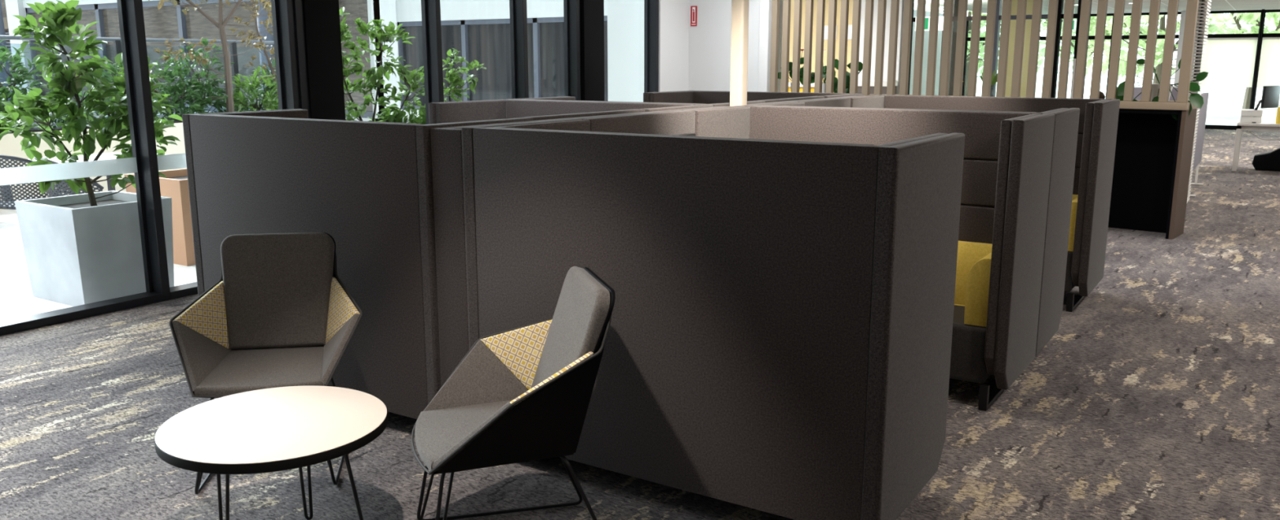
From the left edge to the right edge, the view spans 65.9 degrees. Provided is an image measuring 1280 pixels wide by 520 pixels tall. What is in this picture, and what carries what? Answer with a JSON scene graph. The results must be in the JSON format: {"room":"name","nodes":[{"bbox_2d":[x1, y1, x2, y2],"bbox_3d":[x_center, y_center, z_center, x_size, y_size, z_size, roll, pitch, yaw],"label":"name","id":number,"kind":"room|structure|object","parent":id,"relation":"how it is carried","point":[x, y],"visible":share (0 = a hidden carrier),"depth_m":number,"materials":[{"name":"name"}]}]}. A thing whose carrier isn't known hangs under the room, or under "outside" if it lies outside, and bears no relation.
{"room":"open-plan office","nodes":[
{"label":"open-plan office","id":0,"kind":"room"},
{"bbox_2d":[0,121,1279,519],"bbox_3d":[-17.393,-2.268,20.044,69.000,0.120,75.000,7,13,32],"label":"floor","id":1,"kind":"structure","parent":0,"point":[1157,397],"depth_m":4.59,"materials":[{"name":"carpet"}]},
{"bbox_2d":[0,0,12,102],"bbox_3d":[-14.298,-5.722,21.810,0.320,6.000,0.320,7,13,32],"label":"post","id":2,"kind":"object","parent":1,"relation":"on","point":[3,75],"visible":0.14,"depth_m":21.99,"materials":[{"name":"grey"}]},
{"bbox_2d":[0,0,15,88],"bbox_3d":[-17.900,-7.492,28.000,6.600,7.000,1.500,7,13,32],"label":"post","id":3,"kind":"object","parent":1,"relation":"on","point":[3,3],"visible":0.02,"depth_m":27.40,"materials":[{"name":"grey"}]},
{"bbox_2d":[0,154,65,209],"bbox_3d":[-5.465,-0.524,8.840,0.667,0.904,0.672,3,12,12],"label":"chair","id":4,"kind":"object","parent":1,"relation":"on","point":[7,202],"visible":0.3,"depth_m":8.57,"materials":[{"name":"grey"}]},
{"bbox_2d":[34,156,103,197],"bbox_3d":[-4.797,-0.464,8.536,0.672,0.904,0.667,-8,14,-36],"label":"chair","id":5,"kind":"object","parent":1,"relation":"on","point":[64,187],"visible":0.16,"depth_m":8.25,"materials":[{"name":"grey"}]},
{"bbox_2d":[0,0,170,335],"bbox_3d":[-4.372,-0.849,5.261,0.155,2.900,3.630,7,13,32],"label":"window","id":6,"kind":"structure","parent":1,"relation":"on","point":[144,162],"depth_m":6.70,"materials":[{"name":"black"}]},
{"bbox_2d":[14,190,173,306],"bbox_3d":[-3.940,-0.094,7.196,0.760,0.700,0.720,7,13,32],"label":"square planter","id":7,"kind":"object","parent":1,"relation":"on","point":[77,253],"visible":0.89,"depth_m":6.93,"materials":[{"name":"concrete"}]},
{"bbox_2d":[0,0,182,206],"bbox_3d":[-3.920,-1.088,7.030,1.193,1.480,0.665,-3,12,-16],"label":"leafy shrub","id":8,"kind":"object","parent":7,"relation":"on","point":[66,85],"visible":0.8,"depth_m":6.89,"materials":[{"name":"green plant"}]},
{"bbox_2d":[22,151,166,191],"bbox_3d":[-5.281,-0.652,9.879,1.100,0.740,1.100,7,13,32],"label":"table","id":9,"kind":"object","parent":1,"relation":"on","point":[105,156],"visible":0.02,"depth_m":9.83,"materials":[{"name":"white paint"}]},
{"bbox_2d":[0,110,262,210],"bbox_3d":[-6.553,-1.651,14.515,2.270,0.880,7.400,7,13,32],"label":"raised bed","id":10,"kind":"object","parent":1,"relation":"on","point":[10,145],"visible":0.08,"depth_m":12.03,"materials":[{"name":"beige"}]},
{"bbox_2d":[0,87,26,131],"bbox_3d":[-7.636,-1.713,11.501,1.158,0.768,1.181,7,13,32],"label":"shrub","id":11,"kind":"object","parent":10,"relation":"in","point":[3,95],"visible":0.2,"depth_m":11.55,"materials":[{"name":"green plant"}]},
{"bbox_2d":[0,39,53,130],"bbox_3d":[-7.669,-2.053,11.868,1.158,1.334,1.136,-1,11,-4],"label":"shrub","id":12,"kind":"object","parent":10,"relation":"in","point":[19,76],"visible":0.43,"depth_m":11.86,"materials":[{"name":"green plant"}]},
{"bbox_2d":[35,81,108,128],"bbox_3d":[-7.185,-1.960,12.478,0.866,0.847,0.931,0,11,0],"label":"shrub","id":13,"kind":"object","parent":10,"relation":"in","point":[60,120],"visible":0.12,"depth_m":12.37,"materials":[{"name":"green plant"}]},
{"bbox_2d":[85,55,166,119],"bbox_3d":[-6.779,-2.226,12.958,1.095,1.070,1.114,7,13,32],"label":"shrub","id":14,"kind":"object","parent":10,"relation":"in","point":[110,65],"visible":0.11,"depth_m":12.85,"materials":[{"name":"green plant"}]},
{"bbox_2d":[150,54,214,119],"bbox_3d":[-6.522,-2.359,13.891,1.040,1.053,1.080,-10,15,-42],"label":"shrub","id":15,"kind":"object","parent":10,"relation":"in","point":[176,101],"visible":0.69,"depth_m":13.89,"materials":[{"name":"green plant"}]},
{"bbox_2d":[159,38,235,115],"bbox_3d":[-6.543,-2.627,14.604,1.057,1.287,1.347,-6,13,-27],"label":"shrub","id":16,"kind":"object","parent":10,"relation":"in","point":[212,82],"visible":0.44,"depth_m":14.65,"materials":[{"name":"green plant"}]},
{"bbox_2d":[147,0,275,111],"bbox_3d":[-6.083,-3.384,14.409,3.006,2.602,1.741,-5,12,-22],"label":"slim tree","id":17,"kind":"object","parent":10,"relation":"on","point":[221,24],"visible":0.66,"depth_m":14.37,"materials":[{"name":"brown plant"}]},
{"bbox_2d":[219,66,278,112],"bbox_3d":[-5.853,-2.498,15.084,1.139,0.931,1.068,-3,12,-13],"label":"shrub","id":18,"kind":"object","parent":10,"relation":"in","point":[268,102],"visible":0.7,"depth_m":15.01,"materials":[{"name":"green plant"}]},
{"bbox_2d":[228,0,277,96],"bbox_3d":[-5.784,-3.365,15.852,1.152,2.005,1.231,7,13,32],"label":"slim tree","id":19,"kind":"object","parent":10,"relation":"on","point":[238,19],"visible":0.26,"depth_m":15.70,"materials":[{"name":"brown plant"}]},
{"bbox_2d":[247,58,276,102],"bbox_3d":[-5.873,-2.862,16.288,0.893,1.078,0.946,2,12,11],"label":"shrub","id":20,"kind":"object","parent":10,"relation":"in","point":[273,60],"visible":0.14,"depth_m":16.08,"materials":[{"name":"green plant"}]},
{"bbox_2d":[0,35,274,111],"bbox_3d":[-8.251,-2.147,14.014,0.060,2.010,9.900,7,13,32],"label":"glass balustrade","id":21,"kind":"object","parent":1,"relation":"on","point":[117,41],"visible":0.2,"depth_m":15.34,"materials":[{"name":"grey"}]},
{"bbox_2d":[124,168,195,266],"bbox_3d":[-3.699,-0.472,9.030,0.800,0.720,1.550,7,13,32],"label":"terracotta planter","id":22,"kind":"object","parent":1,"relation":"on","point":[175,187],"visible":0.18,"depth_m":8.23,"materials":[{"name":"brown"}]},
{"bbox_2d":[4,0,400,122],"bbox_3d":[-10.251,-5.952,21.583,13.000,6.500,0.720,7,13,32],"label":"building","id":23,"kind":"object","parent":1,"relation":"on","point":[169,21],"visible":0.27,"depth_m":21.23,"materials":[{"name":"grey"}]},
{"bbox_2d":[156,0,300,299],"bbox_3d":[-3.060,-1.250,7.261,0.155,2.900,1.220,7,13,32],"label":"window","id":24,"kind":"structure","parent":1,"relation":"on","point":[282,11],"depth_m":7.63,"materials":[{"name":"black"}]},
{"bbox_2d":[168,231,362,494],"bbox_3d":[-1.510,0.394,4.059,0.745,0.928,0.638,-2,11,-9],"label":"lounge armchair","id":25,"kind":"object","parent":1,"relation":"on","point":[279,313],"visible":0.8,"depth_m":4.15,"materials":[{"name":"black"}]},
{"bbox_2d":[255,0,278,109],"bbox_3d":[-7.058,-5.065,18.528,0.320,6.000,0.320,7,13,32],"label":"post","id":26,"kind":"object","parent":1,"relation":"on","point":[263,59],"visible":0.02,"depth_m":18.55,"materials":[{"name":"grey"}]},
{"bbox_2d":[154,386,387,519],"bbox_3d":[-1.246,0.769,3.416,0.746,0.451,0.746,7,13,32],"label":"coffee table","id":27,"kind":"object","parent":1,"relation":"on","point":[280,428],"visible":1,"depth_m":3.30,"materials":[{"name":"white"}]},
{"bbox_2d":[293,0,310,118],"bbox_3d":[-2.701,-1.355,7.787,0.170,2.900,0.070,7,13,32],"label":"trim","id":28,"kind":"structure","parent":1,"relation":"on","point":[298,4],"depth_m":7.69,"materials":[{"name":"black"}]},
{"bbox_2d":[302,0,345,119],"bbox_3d":[-2.582,-1.387,7.950,0.190,2.900,0.340,7,13,32],"label":"column","id":29,"kind":"structure","parent":1,"relation":"on","point":[322,23],"depth_m":7.85,"materials":[{"name":"black"}]},
{"bbox_2d":[182,108,533,419],"bbox_3d":[-1.392,-0.011,4.904,1.685,1.396,0.701,7,13,32],"label":"partition panel","id":30,"kind":"object","parent":1,"relation":"on","point":[364,184],"visible":0.4,"depth_m":4.40,"materials":[{"name":"fabric"}]},
{"bbox_2d":[421,0,444,124],"bbox_3d":[-2.187,-1.516,8.593,0.155,2.900,1.190,7,13,32],"label":"window","id":31,"kind":"structure","parent":1,"relation":"on","point":[430,9],"depth_m":8.97,"materials":[{"name":"black"}]},
{"bbox_2d":[395,0,608,122],"bbox_3d":[-4.783,-6.258,26.424,10.600,5.200,0.720,7,13,32],"label":"building","id":32,"kind":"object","parent":1,"relation":"on","point":[479,30],"visible":0.21,"depth_m":25.86,"materials":[{"name":"grey"}]},
{"bbox_2d":[411,266,615,519],"bbox_3d":[-0.445,0.532,3.338,0.646,0.940,0.754,-3,12,-16],"label":"lounge armchair","id":33,"kind":"object","parent":1,"relation":"on","point":[523,393],"visible":1,"depth_m":3.22,"materials":[{"name":"black"}]},
{"bbox_2d":[509,0,528,98],"bbox_3d":[-1.532,-1.716,9.591,0.155,2.900,1.230,7,13,32],"label":"window","id":34,"kind":"structure","parent":1,"relation":"on","point":[517,8],"depth_m":9.98,"materials":[{"name":"black"}]},
{"bbox_2d":[428,98,713,124],"bbox_3d":[-0.455,-0.297,6.333,1.685,1.396,0.741,7,13,32],"label":"sofa","id":35,"kind":"object","parent":1,"relation":"on","point":[489,109],"visible":0.12,"depth_m":6.51,"materials":[{"name":"fabric"}]},
{"bbox_2d":[563,0,581,100],"bbox_3d":[-0.957,-1.892,10.470,0.155,2.900,0.900,7,13,32],"label":"window","id":36,"kind":"structure","parent":1,"relation":"on","point":[571,7],"depth_m":10.72,"materials":[{"name":"black"}]},
{"bbox_2d":[521,109,644,120],"bbox_3d":[-0.273,-0.069,5.197,0.075,1.396,1.008,7,13,32],"label":"panel","id":37,"kind":"object","parent":1,"relation":"on","point":[624,111],"visible":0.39,"depth_m":5.00,"materials":[{"name":"fabric"}]},
{"bbox_2d":[579,0,604,101],"bbox_3d":[-0.581,-1.998,11.002,0.190,2.900,0.380,7,13,32],"label":"column","id":38,"kind":"structure","parent":1,"relation":"on","point":[591,11],"depth_m":10.85,"materials":[{"name":"black"}]},
{"bbox_2d":[506,96,764,106],"bbox_3d":[-0.056,-0.419,6.941,1.685,1.396,0.721,7,13,32],"label":"sofa","id":39,"kind":"object","parent":1,"relation":"on","point":[557,98],"visible":0.06,"depth_m":6.65,"materials":[{"name":"fabric"}]},
{"bbox_2d":[580,110,694,135],"bbox_3d":[0.004,-0.043,5.066,0.075,1.396,0.972,7,13,32],"label":"panel","id":40,"kind":"object","parent":1,"relation":"on","point":[682,122],"visible":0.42,"depth_m":4.94,"materials":[{"name":"fabric"}]},
{"bbox_2d":[431,95,862,386],"bbox_3d":[0.510,-0.248,6.115,0.176,1.385,4.800,7,13,32],"label":"partition panel","id":41,"kind":"object","parent":1,"relation":"on","point":[446,142],"visible":0.15,"depth_m":4.10,"materials":[{"name":"fabric"}]},
{"bbox_2d":[461,118,964,519],"bbox_3d":[0.237,0.188,3.909,1.783,1.396,0.757,7,13,32],"label":"partition panel","id":42,"kind":"object","parent":1,"relation":"on","point":[779,340],"visible":0.82,"depth_m":3.43,"materials":[{"name":"fabric"}]},
{"bbox_2d":[729,0,749,106],"bbox_3d":[0.610,-1.021,6.119,0.086,2.900,0.086,7,13,32],"label":"post","id":43,"kind":"object","parent":1,"relation":"on","point":[740,8],"visible":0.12,"depth_m":6.04,"materials":[{"name":"beige"}]},
{"bbox_2d":[643,90,863,103],"bbox_3d":[0.943,-0.724,8.464,1.685,1.396,0.781,7,13,32],"label":"sofa","id":44,"kind":"object","parent":1,"relation":"on","point":[680,96],"visible":0.12,"depth_m":8.64,"materials":[{"name":"fabric"}]},
{"bbox_2d":[753,96,824,102],"bbox_3d":[1.091,-0.486,7.277,0.075,1.396,1.092,7,13,32],"label":"panel","id":45,"kind":"object","parent":1,"relation":"on","point":[806,97],"visible":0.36,"depth_m":7.10,"materials":[{"name":"fabric"}]},
{"bbox_2d":[780,82,834,93],"bbox_3d":[2.456,-2.143,15.723,1.640,1.330,0.640,7,13,32],"label":"bench","id":46,"kind":"object","parent":1,"relation":"on","point":[812,85],"visible":0.02,"depth_m":15.22,"materials":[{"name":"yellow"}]},
{"bbox_2d":[780,82,814,87],"bbox_3d":[2.456,-2.771,15.598,1.640,0.050,0.640,7,13,32],"label":"countertop","id":47,"kind":"structure","parent":46,"relation":"on","point":[812,85],"depth_m":15.20,"materials":[{"name":"white paint"}]},
{"bbox_2d":[797,97,850,106],"bbox_3d":[1.280,-0.433,7.012,0.075,1.396,0.842,7,13,32],"label":"panel","id":48,"kind":"object","parent":1,"relation":"on","point":[836,102],"visible":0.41,"depth_m":6.89,"materials":[{"name":"fabric"}]},
{"bbox_2d":[686,105,1054,411],"bbox_3d":[1.165,-0.095,5.324,1.783,1.396,0.721,7,13,32],"label":"booth","id":49,"kind":"object","parent":1,"relation":"on","point":[1007,156],"visible":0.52,"depth_m":4.99,"materials":[{"name":"fabric"}]},
{"bbox_2d":[954,240,991,306],"bbox_3d":[1.258,0.015,5.494,1.565,0.315,0.166,7,13,32],"label":"cushion","id":50,"kind":"object","parent":49,"relation":"on","point":[969,252],"depth_m":5.17,"materials":[{"name":"yellow fabric"}]},
{"bbox_2d":[964,252,991,327],"bbox_3d":[1.716,0.123,4.884,0.120,0.338,0.370,7,13,32],"label":"cushion","id":51,"kind":"object","parent":49,"relation":"on","point":[977,284],"depth_m":4.73,"materials":[{"name":"yellow fabric"}]},
{"bbox_2d":[857,80,897,94],"bbox_3d":[3.478,-2.051,15.138,0.740,1.380,0.470,7,13,32],"label":"storage bench","id":52,"kind":"object","parent":1,"relation":"on","point":[860,82],"visible":0.14,"depth_m":14.77,"materials":[{"name":"grey"}]},
{"bbox_2d":[857,80,897,86],"bbox_3d":[3.478,-2.689,15.010,0.740,0.080,0.470,7,13,32],"label":"countertop","id":53,"kind":"structure","parent":52,"relation":"on","point":[860,82],"depth_m":14.76,"materials":[{"name":"white paint"}]},
{"bbox_2d":[748,101,1079,356],"bbox_3d":[1.558,-0.215,5.923,1.783,1.396,0.721,7,13,32],"label":"sofa","id":54,"kind":"object","parent":1,"relation":"on","point":[1066,120],"visible":0.09,"depth_m":5.41,"materials":[{"name":"fabric"}]},
{"bbox_2d":[915,3,1001,95],"bbox_3d":[11.438,-7.922,34.507,4.574,5.308,4.336,7,13,32],"label":"tree","id":55,"kind":"object","parent":1,"relation":"on","point":[981,47],"visible":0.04,"depth_m":34.34,"materials":[{"name":"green plant"}]},
{"bbox_2d":[938,0,986,95],"bbox_3d":[4.823,-2.719,14.601,0.750,2.900,0.120,7,13,32],"label":"window","id":56,"kind":"structure","parent":1,"relation":"on","point":[983,17],"depth_m":14.63,"materials":[{"name":"grey"}]},
{"bbox_2d":[841,94,1119,311],"bbox_3d":[2.422,-0.479,7.240,1.783,1.396,0.781,7,13,32],"label":"sofa","id":57,"kind":"object","parent":1,"relation":"on","point":[1098,117],"visible":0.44,"depth_m":6.71,"materials":[{"name":"fabric"}]},
{"bbox_2d":[1067,197,1077,251],"bbox_3d":[2.973,-0.261,6.801,0.120,0.338,0.430,7,13,32],"label":"cushion","id":58,"kind":"object","parent":57,"relation":"on","point":[1074,202],"depth_m":6.60,"materials":[{"name":"yellow fabric"}]},
{"bbox_2d":[990,0,1048,96],"bbox_3d":[5.454,-2.639,14.204,0.750,2.900,0.120,7,13,32],"label":"window","id":59,"kind":"structure","parent":1,"relation":"on","point":[998,10],"depth_m":14.23,"materials":[{"name":"grey"}]},
{"bbox_2d":[863,93,1198,239],"bbox_3d":[3.464,-1.151,10.881,4.580,1.285,0.520,9,15,39],"label":"cabinet","id":60,"kind":"object","parent":1,"relation":"on","point":[1153,150],"depth_m":9.71,"materials":[{"name":"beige wood"}]},
{"bbox_2d":[777,48,804,92],"bbox_3d":[1.860,-2.305,12.032,0.468,0.524,0.160,3,12,14],"label":"anthurium","id":61,"kind":"object","parent":60,"relation":"on","point":[802,59],"visible":0.3,"depth_m":12.00,"materials":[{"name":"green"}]},
{"bbox_2d":[810,49,838,93],"bbox_3d":[2.182,-2.235,11.770,0.399,0.537,0.218,-1,11,-5],"label":"anthurium","id":62,"kind":"object","parent":60,"relation":"on","point":[836,65],"visible":0.44,"depth_m":11.77,"materials":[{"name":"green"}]},
{"bbox_2d":[833,62,862,93],"bbox_3d":[2.419,-2.069,11.558,0.377,0.498,0.281,7,13,32],"label":"pot plant","id":63,"kind":"object","parent":60,"relation":"on","point":[860,64],"visible":0.27,"depth_m":11.51,"materials":[{"name":"green plant"}]},
{"bbox_2d":[769,0,1199,102],"bbox_3d":[3.329,-2.541,10.439,4.580,1.613,0.061,9,15,39],"label":"slatted screen","id":64,"kind":"object","parent":60,"relation":"on","point":[1192,8],"visible":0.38,"depth_m":10.32,"materials":[{"name":"beige wood"}]},
{"bbox_2d":[979,68,997,87],"bbox_3d":[3.726,-1.900,10.531,0.224,0.320,0.090,7,13,32],"label":"spiky plant","id":65,"kind":"object","parent":60,"relation":"on","point":[993,80],"visible":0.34,"depth_m":10.51,"materials":[{"name":"green plant"}]},
{"bbox_2d":[1115,58,1208,119],"bbox_3d":[4.973,-1.652,9.440,0.786,0.607,0.338,7,13,32],"label":"trailing plant","id":66,"kind":"object","parent":60,"relation":"on","point":[1196,100],"visible":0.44,"depth_m":9.36,"materials":[{"name":"green plant"}]},
{"bbox_2d":[1050,0,1077,97],"bbox_3d":[5.938,-2.578,13.899,0.400,2.900,0.120,7,13,32],"label":"window","id":67,"kind":"structure","parent":1,"relation":"on","point":[1060,14],"depth_m":13.83,"materials":[{"name":"black"}]},
{"bbox_2d":[1070,0,1092,98],"bbox_3d":[6.100,-2.376,13.781,0.140,2.550,0.285,7,13,32],"label":"door","id":68,"kind":"structure","parent":1,"relation":"on","point":[1079,1],"depth_m":13.64,"materials":[{"name":"black"}]},
{"bbox_2d":[1071,13,1114,39],"bbox_3d":[11.893,-5.059,26.290,1.150,2.900,0.100,7,13,32],"label":"window","id":69,"kind":"structure","parent":1,"relation":"on","point":[1106,37],"depth_m":25.91,"materials":[{"name":"black"}]},
{"bbox_2d":[1105,11,1181,98],"bbox_3d":[13.007,-4.918,25.587,1.600,2.900,0.100,7,13,32],"label":"window","id":70,"kind":"structure","parent":1,"relation":"on","point":[1123,37],"depth_m":25.44,"materials":[{"name":"black"}]},
{"bbox_2d":[1116,86,1177,100],"bbox_3d":[7.770,-2.008,15.175,1.050,1.280,0.800,7,13,32],"label":"divider","id":71,"kind":"object","parent":1,"relation":"on","point":[1137,91],"visible":0.02,"depth_m":15.08,"materials":[{"name":"grey"}]},
{"bbox_2d":[1186,0,1211,203],"bbox_3d":[6.411,-2.065,11.387,0.100,2.880,0.600,7,13,32],"label":"screen","id":72,"kind":"object","parent":1,"relation":"on","point":[1203,10],"visible":0.51,"depth_m":11.14,"materials":[{"name":"white metal"}]},
{"bbox_2d":[1189,92,1208,196],"bbox_3d":[7.237,-1.524,12.833,0.180,1.249,1.600,7,13,32],"label":"board","id":73,"kind":"object","parent":1,"relation":"on","point":[1202,111],"visible":0.52,"depth_m":12.86,"materials":[{"name":"grey"}]},
{"bbox_2d":[1204,9,1262,129],"bbox_3d":[14.555,-4.723,24.611,1.380,2.900,0.100,7,13,32],"label":"window","id":74,"kind":"structure","parent":1,"relation":"on","point":[1227,35],"depth_m":24.41,"materials":[{"name":"black"}]},
{"bbox_2d":[1198,37,1257,87],"bbox_3d":[14.522,-4.897,24.477,1.230,1.195,0.050,7,13,32],"label":"roller blind","id":75,"kind":"object","parent":74,"relation":"attached to","point":[1229,62],"visible":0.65,"depth_m":24.42,"materials":[{"name":"white"}]},
{"bbox_2d":[1231,120,1279,171],"bbox_3d":[10.403,-1.683,14.938,2.400,0.735,0.850,7,13,32],"label":"office desk","id":76,"kind":"object","parent":1,"relation":"on","point":[1265,126],"visible":1,"depth_m":15.17,"materials":[{"name":"wood"}]},
{"bbox_2d":[1240,109,1262,123],"bbox_3d":[9.480,-2.231,15.307,0.280,0.195,0.340,7,13,32],"label":"tray","id":77,"kind":"object","parent":76,"relation":"on","point":[1249,116],"visible":1,"depth_m":15.17,"materials":[{"name":"white paint"}]},
{"bbox_2d":[1240,109,1262,116],"bbox_3d":[9.480,-2.280,15.297,0.280,0.095,0.340,7,13,32],"label":"tray","id":78,"kind":"object","parent":77,"relation":"on","point":[1244,113],"depth_m":15.16,"materials":[{"name":"white paint"}]},
{"bbox_2d":[1252,85,1279,123],"bbox_3d":[9.678,-2.417,15.301,0.660,0.560,0.136,-8,14,-34],"label":"monitor","id":79,"kind":"object","parent":76,"relation":"on","point":[1271,94],"visible":1,"depth_m":15.23,"materials":[{"name":"black"}]},
{"bbox_2d":[1275,104,1279,124],"bbox_3d":[9.708,-2.207,14.956,0.116,0.285,0.116,7,13,32],"label":"drink bottle","id":80,"kind":"object","parent":76,"relation":"on","point":[1277,116],"visible":1,"depth_m":14.94,"materials":[{"name":"yellow"}]},
{"bbox_2d":[1249,8,1265,109],"bbox_3d":[14.946,-4.592,23.956,0.060,2.900,0.060,7,13,32],"label":"post","id":81,"kind":"object","parent":1,"relation":"on","point":[1263,10],"visible":0.87,"depth_m":23.89,"materials":[{"name":"black"}]},
{"bbox_2d":[1249,8,1279,109],"bbox_3d":[15.754,-4.572,23.855,1.570,2.900,0.100,7,13,32],"label":"window","id":82,"kind":"structure","parent":1,"relation":"on","point":[1264,35],"depth_m":24.01,"materials":[{"name":"black"}]},
{"bbox_2d":[1257,37,1279,87],"bbox_3d":[15.721,-4.746,23.721,1.420,1.195,0.050,7,13,32],"label":"roller blind","id":83,"kind":"object","parent":82,"relation":"attached to","point":[1268,74],"visible":1,"depth_m":23.97,"materials":[{"name":"white"}]},
{"bbox_2d":[1252,147,1279,171],"bbox_3d":[10.068,-1.670,15.191,1.070,0.612,0.300,7,13,32],"label":"fabric bag","id":84,"kind":"object","parent":1,"relation":"on","point":[1270,161],"visible":1,"depth_m":15.28,"materials":[{"name":"black"}]},
{"bbox_3d":[-2.649,-0.567,9.686,0.650,0.650,0.700,7,13,32],"label":"planter","id":85,"kind":"object","parent":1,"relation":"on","visible":0},
{"bbox_2d":[339,6,447,124],"bbox_3d":[-2.600,-1.594,9.464,1.370,1.620,0.877,2,11,9],"label":"leafy shrub","id":86,"kind":"object","parent":85,"relation":"on","point":[372,81],"visible":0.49,"depth_m":9.44,"materials":[{"name":"green plant"}]},
{"bbox_3d":[-2.027,-0.733,10.640,0.650,0.600,0.600,7,13,32],"label":"planter","id":87,"kind":"object","parent":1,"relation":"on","visible":0},
{"bbox_2d":[442,48,486,102],"bbox_3d":[-1.952,-1.590,10.496,0.596,1.299,0.546,7,13,32],"label":"leafy shrub","id":88,"kind":"object","parent":87,"relation":"on","point":[451,76],"visible":0.43,"depth_m":10.39,"materials":[{"name":"green plant"}]},
{"bbox_2d":[658,0,688,92],"bbox_3d":[0.363,-2.290,12.459,0.170,2.900,0.700,7,13,32],"label":"wall","id":89,"kind":"structure","parent":0,"point":[673,15],"depth_m":12.31,"materials":[{"name":"white"}]},
{"bbox_2d":[644,0,658,92],"bbox_3d":[-0.162,-2.135,11.682,0.155,2.900,1.200,7,13,32],"label":"window","id":90,"kind":"structure","parent":89,"relation":"in","point":[651,6],"depth_m":12.04,"materials":[{"name":"black"}]},
{"bbox_2d":[607,0,759,102],"bbox_3d":[0.599,-2.371,12.864,2.300,2.900,0.250,7,13,32],"label":"wall","id":91,"kind":"structure","parent":0,"point":[709,42],"depth_m":12.60,"materials":[{"name":"white"}]},
{"bbox_2d":[690,5,697,26],"bbox_3d":[0.681,-3.090,12.505,0.088,0.250,0.008,7,13,32],"label":"fire extinguisher sign","id":92,"kind":"object","parent":91,"relation":"attached to","point":[693,8],"visible":1,"depth_m":12.50,"materials":[{"name":"red"}]},
{"bbox_2d":[758,0,782,92],"bbox_3d":[1.603,-2.239,12.202,0.120,2.900,0.400,7,13,32],"label":"trim","id":93,"kind":"structure","parent":91,"relation":"attached to","point":[766,6],"depth_m":11.98,"materials":[{"name":"white"}]},
{"bbox_2d":[781,0,853,83],"bbox_3d":[2.501,-3.003,16.019,1.980,2.900,0.120,7,13,32],"label":"wall","id":94,"kind":"structure","parent":0,"point":[838,2],"depth_m":15.61,"materials":[{"name":"beige"}]},
{"bbox_2d":[823,25,836,39],"bbox_3d":[2.983,-3.572,15.500,0.220,0.220,0.017,7,13,32],"label":"framed print","id":95,"kind":"object","parent":94,"relation":"attached to","point":[825,35],"visible":0.32,"depth_m":15.52,"materials":[{"name":"white metal"}]},
{"bbox_2d":[857,0,904,94],"bbox_3d":[3.647,-2.853,15.273,0.770,2.900,0.160,7,13,32],"label":"wall","id":96,"kind":"structure","parent":0,"point":[863,2],"depth_m":15.05,"materials":[{"name":"white"}]},
{"bbox_2d":[907,0,915,94],"bbox_3d":[4.276,-2.788,14.946,0.550,2.900,0.120,7,13,32],"label":"window","id":97,"kind":"structure","parent":96,"relation":"in","point":[913,19],"depth_m":14.98,"materials":[{"name":"black"}]},
{"bbox_2d":[909,9,942,95],"bbox_3d":[4.420,-3.966,20.830,0.100,2.900,17.550,7,13,32],"label":"wall","id":98,"kind":"structure","parent":0,"point":[927,13],"depth_m":24.96,"materials":[{"name":"white"}]},
{"bbox_2d":[961,20,999,95],"bbox_3d":[9.748,-5.329,27.642,1.450,2.900,0.100,7,13,32],"label":"window","id":99,"kind":"structure","parent":98,"relation":"in","point":[981,38],"depth_m":27.85,"materials":[{"name":"black"}]},
{"bbox_2d":[948,0,968,95],"bbox_3d":[5.710,-3.389,17.948,0.250,2.900,0.300,7,13,32],"label":"trim","id":100,"kind":"structure","parent":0,"point":[956,2],"depth_m":17.75,"materials":[{"name":"grey"}]},
{"bbox_2d":[1004,0,1033,97],"bbox_3d":[6.656,-3.269,17.351,0.400,2.900,0.300,7,13,32],"label":"trim","id":101,"kind":"structure","parent":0,"point":[1014,2],"depth_m":17.15,"materials":[{"name":"beige"}]},
{"bbox_2d":[863,93,1198,110],"bbox_3d":[3.464,-1.746,10.762,4.580,0.070,0.520,9,15,39],"label":"countertop","id":102,"kind":"structure","parent":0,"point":[1170,105],"depth_m":9.31,"materials":[{"name":"beige wood"}]},
{"bbox_2d":[914,0,1279,15],"bbox_3d":[7.958,-3.292,9.824,15.730,0.100,32.300,7,13,32],"label":"ceiling","id":103,"kind":"structure","parent":0,"point":[1216,5],"depth_m":22.07,"materials":[{"name":"paint"}]},
{"bbox_2d":[915,12,943,31],"bbox_3d":[4.192,-3.714,14.221,0.420,0.800,0.061,7,13,32],"label":"exit sign","id":104,"kind":"object","parent":103,"relation":"hanging from","point":[940,24],"visible":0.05,"depth_m":14.27,"materials":[{"name":"white"}]},
{"bbox_2d":[1173,10,1198,100],"bbox_3d":[13.740,-4.779,24.892,0.400,2.900,0.500,7,13,32],"label":"trim","id":105,"kind":"structure","parent":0,"point":[1183,12],"depth_m":24.63,"materials":[{"name":"white"}]},
{"bbox_2d":[1240,115,1262,123],"bbox_3d":[9.480,-2.182,15.316,0.280,0.095,0.340,7,13,32],"label":"tray","id":106,"kind":"object","parent":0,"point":[1258,119],"depth_m":15.18,"materials":[{"name":"white paint"}]},
{"label":"outside","id":107,"kind":"structure","parent":0,"visible":0},
{"bbox_2d":[1199,86,1279,125],"bbox_3d":[54.652,-5.313,35.301,66.630,0.100,60.900,7,13,32],"label":"lawn","id":108,"kind":"structure","parent":107,"point":[1224,104],"depth_m":38.76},
{"bbox_2d":[1036,14,1146,75],"bbox_3d":[15.199,-8.303,34.539,4.310,6.040,4.201,1,11,6],"label":"tree","id":109,"kind":"object","parent":108,"relation":"on","point":[1093,19],"visible":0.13,"depth_m":34.17,"materials":[{"name":"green plant"}]},
{"bbox_2d":[1073,14,1232,84],"bbox_3d":[16.036,-7.163,30.512,4.202,5.388,4.318,-2,11,-8],"label":"tree","id":110,"kind":"object","parent":108,"relation":"on","point":[1212,28],"visible":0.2,"depth_m":30.56,"materials":[{"name":"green plant"}]},
{"bbox_2d":[1206,12,1279,109],"bbox_3d":[20.792,-8.030,33.230,4.145,6.019,3.926,1,11,7],"label":"tree","id":111,"kind":"object","parent":108,"relation":"on","point":[1253,19],"visible":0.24,"depth_m":33.28,"materials":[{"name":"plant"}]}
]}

